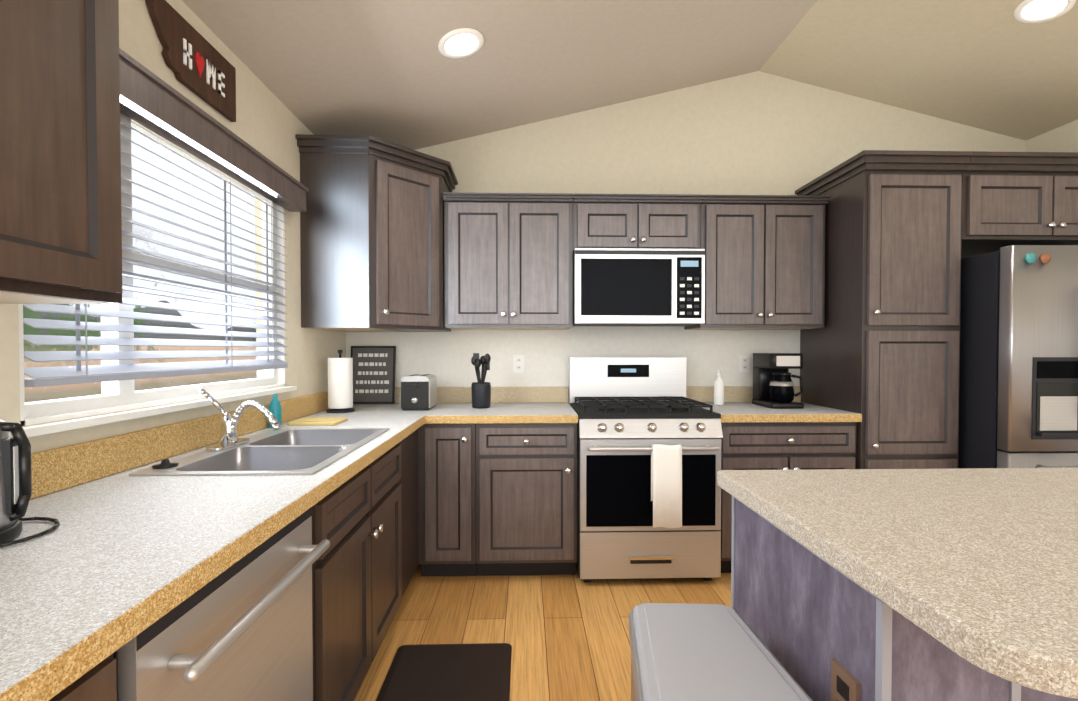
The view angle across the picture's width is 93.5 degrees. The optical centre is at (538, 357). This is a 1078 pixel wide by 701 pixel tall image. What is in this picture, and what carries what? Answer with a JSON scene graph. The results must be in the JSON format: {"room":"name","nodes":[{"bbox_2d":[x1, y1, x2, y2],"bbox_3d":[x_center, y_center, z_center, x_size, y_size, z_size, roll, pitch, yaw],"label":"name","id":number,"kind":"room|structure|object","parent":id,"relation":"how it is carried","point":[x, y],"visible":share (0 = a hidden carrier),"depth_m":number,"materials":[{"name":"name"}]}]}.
{"room":"kitchen","nodes":[
{"label":"kitchen","id":0,"kind":"room"},
{"bbox_2d":[0,0,345,452],"bbox_3d":[-1.245,-0.017,0.292,0.140,2.550,6.290,0,1,-2],"label":"wall","id":1,"kind":"structure","parent":0,"point":[268,124],"depth_m":2.11,"materials":[{"name":"paint"}]},
{"bbox_2d":[0,0,122,303],"bbox_3d":[-0.996,-0.503,0.686,0.376,0.792,0.850,0,1,-2],"label":"upper cabinet","id":2,"kind":"object","parent":1,"relation":"attached to","point":[60,202],"visible":1,"depth_m":0.92,"materials":[{"name":"brown wood"}]},
{"bbox_2d":[18,113,285,425],"bbox_3d":[-1.260,-0.320,1.812,0.084,0.935,1.300,0,1,-2],"label":"window","id":3,"kind":"structure","parent":1,"relation":"in","point":[121,395],"depth_m":1.65,"materials":[{"name":"white plastic"}]},
{"bbox_2d":[23,121,287,386],"bbox_3d":[-1.221,-0.322,1.813,0.045,0.759,1.268,0,1,-2],"label":"window blinds","id":4,"kind":"object","parent":3,"relation":"attached to","point":[78,373],"visible":0.71,"depth_m":1.64,"materials":[{"name":"grey plastic"}]},
{"bbox_2d":[10,386,296,436],"bbox_3d":[-1.198,0.160,1.822,0.033,0.020,1.380,0,1,-2],"label":"window sill","id":5,"kind":"structure","parent":1,"relation":"attached to","point":[43,429],"depth_m":1.47,"materials":[{"name":"white paint"}]},
{"bbox_2d":[145,0,235,121],"bbox_3d":[-1.202,-1.037,1.772,0.023,0.210,0.470,0,1,-2],"label":"home sign","id":6,"kind":"object","parent":1,"relation":"attached to","point":[198,64],"visible":1,"depth_m":1.76,"materials":[{"name":"brown wood"}]},
{"bbox_2d":[119,48,308,211],"bbox_3d":[-1.168,-0.770,1.797,0.093,0.115,1.430,0,1,-2],"label":"window valance","id":7,"kind":"object","parent":1,"relation":"attached to","point":[151,101],"visible":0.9,"depth_m":1.70,"materials":[{"name":"brown wood"}]},
{"bbox_2d":[182,0,816,149],"bbox_3d":[0.107,-1.561,0.303,2.845,0.804,6.290,0,1,-2],"label":"ceiling","id":8,"kind":"structure","parent":0,"point":[386,70],"depth_m":2.53,"materials":[{"name":"paint"}]},
{"bbox_2d":[438,28,483,58],"bbox_3d":[-0.355,-1.431,2.309,0.206,0.056,0.210,0,1,-2],"label":"recessed light","id":9,"kind":"object","parent":8,"relation":"in","point":[459,43],"visible":1,"depth_m":2.30,"materials":[{"name":"white plastic"}]},
{"bbox_2d":[354,564,730,700],"bbox_3d":[1.086,1.307,0.378,4.805,0.100,6.290,0,1,-2],"label":"floor","id":10,"kind":"structure","parent":0,"point":[566,637],"depth_m":2.35,"materials":[{"name":"brown wood"}]},
{"bbox_2d":[49,654,116,700],"bbox_3d":[-0.871,0.823,0.360,0.609,0.868,0.699,0,1,-2],"label":"base cabinet","id":11,"kind":"object","parent":10,"relation":"on","point":[97,682],"visible":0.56,"depth_m":0.64,"materials":[{"name":"black wood"}]},
{"bbox_2d":[0,387,431,700],"bbox_3d":[-0.870,0.297,1.307,0.660,0.150,4.008,0,1,-2],"label":"countertop","id":12,"kind":"structure","parent":11,"relation":"on","point":[117,558],"depth_m":0.99,"materials":[{"name":"stone"}]},
{"bbox_2d":[0,419,59,546],"bbox_3d":[-1.026,0.212,0.919,0.209,0.240,0.221,0,1,-2],"label":"kettle","id":13,"kind":"object","parent":12,"relation":"on","point":[15,476],"visible":0.98,"depth_m":0.93,"materials":[{"name":"black plastic"}]},
{"bbox_2d":[199,389,280,451],"bbox_3d":[-1.033,0.209,1.797,0.293,0.206,0.200,0,1,-2],"label":"faucet","id":14,"kind":"object","parent":12,"relation":"on","point":[229,438],"visible":1,"depth_m":1.77,"materials":[{"name":"silver metal"}]},
{"bbox_2d":[129,428,388,475],"bbox_3d":[-0.891,0.408,1.804,0.500,0.192,0.800,0,1,-2],"label":"sink","id":15,"kind":"object","parent":12,"relation":"in","point":[293,452],"visible":0.42,"depth_m":1.79,"materials":[{"name":"silver metal"}]},
{"bbox_2d":[152,459,178,468],"bbox_3d":[-1.093,0.306,1.482,0.064,0.021,0.064,0,1,-2],"label":"stopper","id":16,"kind":"object","parent":15,"relation":"on","point":[165,463],"visible":1,"depth_m":1.47,"materials":[{"name":"black plastic"}]},
{"bbox_2d":[269,394,281,427],"bbox_3d":[-1.174,0.234,2.254,0.052,0.152,0.051,0,1,-2],"label":"dish soap bottle","id":17,"kind":"object","parent":12,"relation":"on","point":[275,408],"visible":0.83,"depth_m":2.24,"materials":[{"name":"teal plastic"}]},
{"bbox_2d":[287,417,347,425],"bbox_3d":[-1.048,0.299,2.409,0.220,0.017,0.180,0,1,-2],"label":"cutting board","id":18,"kind":"object","parent":12,"relation":"on","point":[310,421],"visible":1,"depth_m":2.35,"materials":[{"name":"yellow wood"}]},
{"bbox_2d":[326,350,354,412],"bbox_3d":[-1.115,0.127,2.844,0.150,0.347,0.150,0,1,-2],"label":"paper towel holder","id":19,"kind":"object","parent":12,"relation":"on","point":[340,384],"visible":1,"depth_m":2.79,"materials":[{"name":"white paper"}]},
{"bbox_2d":[350,346,395,403],"bbox_3d":[-1.069,0.107,3.255,0.285,0.369,0.063,0,1,-2],"label":"plaque","id":20,"kind":"object","parent":12,"relation":"on","point":[374,367],"visible":0.96,"depth_m":3.25,"materials":[{"name":"grey"}]},
{"bbox_2d":[401,374,436,410],"bbox_3d":[-0.712,0.200,3.011,0.165,0.196,0.290,0,1,-2],"label":"toaster","id":21,"kind":"object","parent":12,"relation":"on","point":[418,391],"visible":1,"depth_m":2.89,"materials":[{"name":"black plastic"}]},
{"bbox_2d":[113,507,329,700],"bbox_3d":[-0.845,0.812,1.012,0.658,0.868,0.596,0,1,-2],"label":"dishwasher","id":22,"kind":"object","parent":10,"relation":"on","point":[240,630],"visible":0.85,"depth_m":0.97,"materials":[{"name":"silver metal"}]},
{"bbox_2d":[312,442,401,700],"bbox_3d":[-0.893,0.798,1.827,0.643,0.868,1.028,0,1,-2],"label":"base cabinet","id":23,"kind":"object","parent":10,"relation":"on","point":[357,574],"visible":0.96,"depth_m":1.68,"materials":[{"name":"black wood"}]},
{"bbox_2d":[400,429,418,596],"bbox_3d":[-0.948,0.782,2.829,0.588,0.868,0.976,0,1,-2],"label":"base cabinet","id":24,"kind":"object","parent":10,"relation":"on","point":[409,502],"visible":0.04,"depth_m":2.53,"materials":[{"name":"black wood"}]},
{"bbox_2d":[376,643,511,700],"bbox_3d":[-0.344,1.225,1.740,0.480,0.016,0.855,0,1,-2],"label":"floor mat","id":25,"kind":"object","parent":10,"relation":"on","point":[451,672],"visible":1,"depth_m":1.95,"materials":[{"name":"black rubber"}]},
{"bbox_2d":[418,424,476,576],"bbox_3d":[-0.505,0.779,3.008,0.307,0.868,0.643,0,1,-2],"label":"base cabinet","id":26,"kind":"object","parent":10,"relation":"on","point":[447,494],"visible":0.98,"depth_m":2.73,"materials":[{"name":"black wood"}]},
{"bbox_2d":[476,423,576,575],"bbox_3d":[-0.073,0.779,3.020,0.551,0.868,0.643,0,1,-2],"label":"base cabinet","id":27,"kind":"object","parent":10,"relation":"on","point":[526,498],"visible":0.98,"depth_m":2.74,"materials":[{"name":"black wood"}]},
{"bbox_2d":[432,387,577,423],"bbox_3d":[-0.192,0.269,3.011,0.789,0.150,0.637,0,1,-2],"label":"countertop","id":28,"kind":"structure","parent":27,"relation":"on","point":[454,404],"depth_m":3.05,"materials":[{"name":"stone"}]},
{"bbox_2d":[471,353,490,408],"bbox_3d":[-0.349,0.134,3.035,0.120,0.326,0.116,0,1,-2],"label":"utensil crock","id":29,"kind":"object","parent":28,"relation":"on","point":[481,392],"visible":1,"depth_m":3.00,"materials":[{"name":"black ceramic"}]},
{"bbox_2d":[569,357,722,581],"bbox_3d":[0.587,0.607,2.978,0.760,1.212,0.750,0,1,-2],"label":"stove","id":30,"kind":"object","parent":10,"relation":"on","point":[649,435],"visible":1,"depth_m":2.69,"materials":[{"name":"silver metal"}]},
{"bbox_2d":[651,444,681,527],"bbox_3d":[0.662,0.662,2.631,0.151,0.431,0.051,0,1,-2],"label":"towel","id":31,"kind":"object","parent":30,"relation":"hanging from","point":[666,460],"depth_m":2.61,"materials":[{"name":"white fabric"}]},
{"bbox_2d":[629,603,812,700],"bbox_3d":[0.348,0.927,1.039,0.334,0.638,0.486,0,1,2],"label":"trash can","id":32,"kind":"object","parent":10,"relation":"on","point":[700,652],"visible":1,"depth_m":1.03,"materials":[{"name":"grey plastic"}]},
{"bbox_2d":[720,422,856,572],"bbox_3d":[1.359,0.778,3.059,0.778,0.868,0.643,0,1,-2],"label":"base cabinet","id":33,"kind":"object","parent":10,"relation":"on","point":[785,445],"visible":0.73,"depth_m":2.77,"materials":[{"name":"black wood"}]},
{"bbox_2d":[686,386,861,422],"bbox_3d":[1.358,0.268,3.056,0.778,0.150,0.633,0,1,-2],"label":"countertop","id":34,"kind":"structure","parent":33,"relation":"on","point":[738,406],"depth_m":2.90,"materials":[{"name":"stone"}]},
{"bbox_2d":[714,367,723,404],"bbox_3d":[1.137,0.176,3.190,0.062,0.237,0.075,0,1,-2],"label":"soap dispenser","id":35,"kind":"object","parent":34,"relation":"on","point":[719,391],"visible":1,"depth_m":3.17,"materials":[{"name":"white plastic"}]},
{"bbox_2d":[752,353,803,408],"bbox_3d":[1.475,0.133,3.125,0.214,0.325,0.280,0,1,-2],"label":"coffee maker","id":36,"kind":"object","parent":34,"relation":"on","point":[773,385],"visible":1,"depth_m":3.03,"materials":[{"name":"black plastic"}]},
{"bbox_2d":[795,150,972,468],"bbox_3d":[2.000,0.055,3.043,0.591,2.315,0.686,0,1,-2],"label":"pantry cabinet","id":37,"kind":"object","parent":10,"relation":"on","point":[880,350],"visible":0.65,"depth_m":2.75,"materials":[{"name":"black wood"}]},
{"bbox_2d":[731,496,1077,700],"bbox_3d":[1.564,0.810,1.173,2.026,0.866,0.610,0,1,-2],"label":"kitchen island","id":38,"kind":"object","parent":10,"relation":"on","point":[822,629],"visible":0.46,"depth_m":0.97,"materials":[{"name":"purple paint"}]},
{"bbox_2d":[717,468,1077,698],"bbox_3d":[1.578,0.353,1.046,2.105,0.044,0.910,0,1,-2],"label":"island countertop","id":39,"kind":"structure","parent":38,"relation":"on","point":[977,567],"depth_m":0.91,"materials":[{"name":"stone"}]},
{"bbox_2d":[958,245,1077,468],"bbox_3d":[2.785,0.324,2.928,0.912,1.780,0.933,0,1,-2],"label":"fridge","id":40,"kind":"object","parent":10,"relation":"on","point":[1018,393],"visible":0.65,"depth_m":2.52,"materials":[{"name":"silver metal"}]},
{"bbox_2d":[346,71,1025,402],"bbox_3d":[1.002,-0.404,3.423,4.805,3.220,0.140,0,1,-2],"label":"wall","id":41,"kind":"structure","parent":0,"point":[757,133],"depth_m":3.34,"materials":[{"name":"paint"}]},
{"bbox_2d":[295,134,457,331],"bbox_3d":[-0.881,-0.652,2.943,0.729,0.978,0.706,0,1,-2],"label":"upper cabinet","id":42,"kind":"object","parent":41,"relation":"attached to","point":[372,235],"visible":0.98,"depth_m":2.65,"materials":[{"name":"brown wood"}]},
{"bbox_2d":[442,192,573,329],"bbox_3d":[-0.183,-0.571,3.128,0.760,0.776,0.376,0,1,-2],"label":"upper cabinet","id":43,"kind":"object","parent":41,"relation":"attached to","point":[508,261],"visible":1,"depth_m":2.99,"materials":[{"name":"brown wood"}]},
{"bbox_2d":[513,355,523,372],"bbox_3d":[-0.133,0.037,3.324,0.072,0.116,0.007,0,1,-2],"label":"electrical outlet plate","id":44,"kind":"object","parent":41,"relation":"attached to","point":[518,363],"visible":1,"depth_m":3.32,"materials":[{"name":"white plastic"}]},
{"bbox_2d":[573,193,704,250],"bbox_3d":[0.582,-0.801,3.145,0.764,0.318,0.376,0,1,-2],"label":"upper cabinet","id":45,"kind":"object","parent":41,"relation":"attached to","point":[659,221],"visible":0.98,"depth_m":3.00,"materials":[{"name":"black wood"}]},
{"bbox_2d":[573,248,704,325],"bbox_3d":[0.582,-0.422,3.140,0.760,0.434,0.400,0,1,-2],"label":"microwave","id":46,"kind":"object","parent":45,"relation":"attached to","point":[634,287],"visible":1,"depth_m":2.94,"materials":[{"name":"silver metal"}]},
{"bbox_2d":[739,355,749,371],"bbox_3d":[1.367,0.037,3.365,0.072,0.116,0.007,0,1,-2],"label":"electrical outlet plate","id":47,"kind":"object","parent":41,"relation":"attached to","point":[744,363],"visible":1,"depth_m":3.36,"materials":[{"name":"white plastic"}]},
{"bbox_2d":[684,195,831,329],"bbox_3d":[1.344,-0.572,3.170,0.755,0.776,0.376,0,1,-2],"label":"upper cabinet","id":48,"kind":"object","parent":41,"relation":"attached to","point":[764,262],"visible":1,"depth_m":3.03,"materials":[{"name":"brown wood"}]},
{"bbox_2d":[961,151,1077,258],"bbox_3d":[2.785,-0.878,3.049,0.976,0.450,0.686,0,1,-2],"label":"upper cabinet","id":49,"kind":"object","parent":41,"relation":"attached to","point":[1019,198],"visible":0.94,"depth_m":2.75,"materials":[{"name":"black wood"}]},
{"bbox_2d":[759,0,1077,140],"bbox_3d":[2.508,-1.668,0.367,1.960,0.591,6.290,0,1,-2],"label":"ceiling","id":50,"kind":"structure","parent":0,"point":[995,66],"depth_m":2.89,"materials":[{"name":"paint"}]},
{"bbox_2d":[1014,0,1075,23],"bbox_3d":[2.382,-1.653,2.390,0.206,0.056,0.210,0,1,-2],"label":"recessed light","id":51,"kind":"object","parent":50,"relation":"in","point":[1032,11],"visible":1,"depth_m":2.41,"materials":[{"name":"white plastic"}]},
{"bbox_2d":[1026,119,1077,151],"bbox_3d":[3.418,-0.126,0.417,0.140,2.763,6.290,0,1,-2],"label":"wall","id":52,"kind":"structure","parent":0,"point":[1063,138],"depth_m":3.19,"materials":[{"name":"paint"}]},
{"label":"outside","id":53,"kind":"structure","parent":0,"visible":0},
{"bbox_2d":[23,126,256,402],"bbox_3d":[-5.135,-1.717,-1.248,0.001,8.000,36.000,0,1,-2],"label":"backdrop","id":54,"kind":"structure","parent":53,"point":[146,155],"depth_m":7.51,"materials":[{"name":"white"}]}
]}

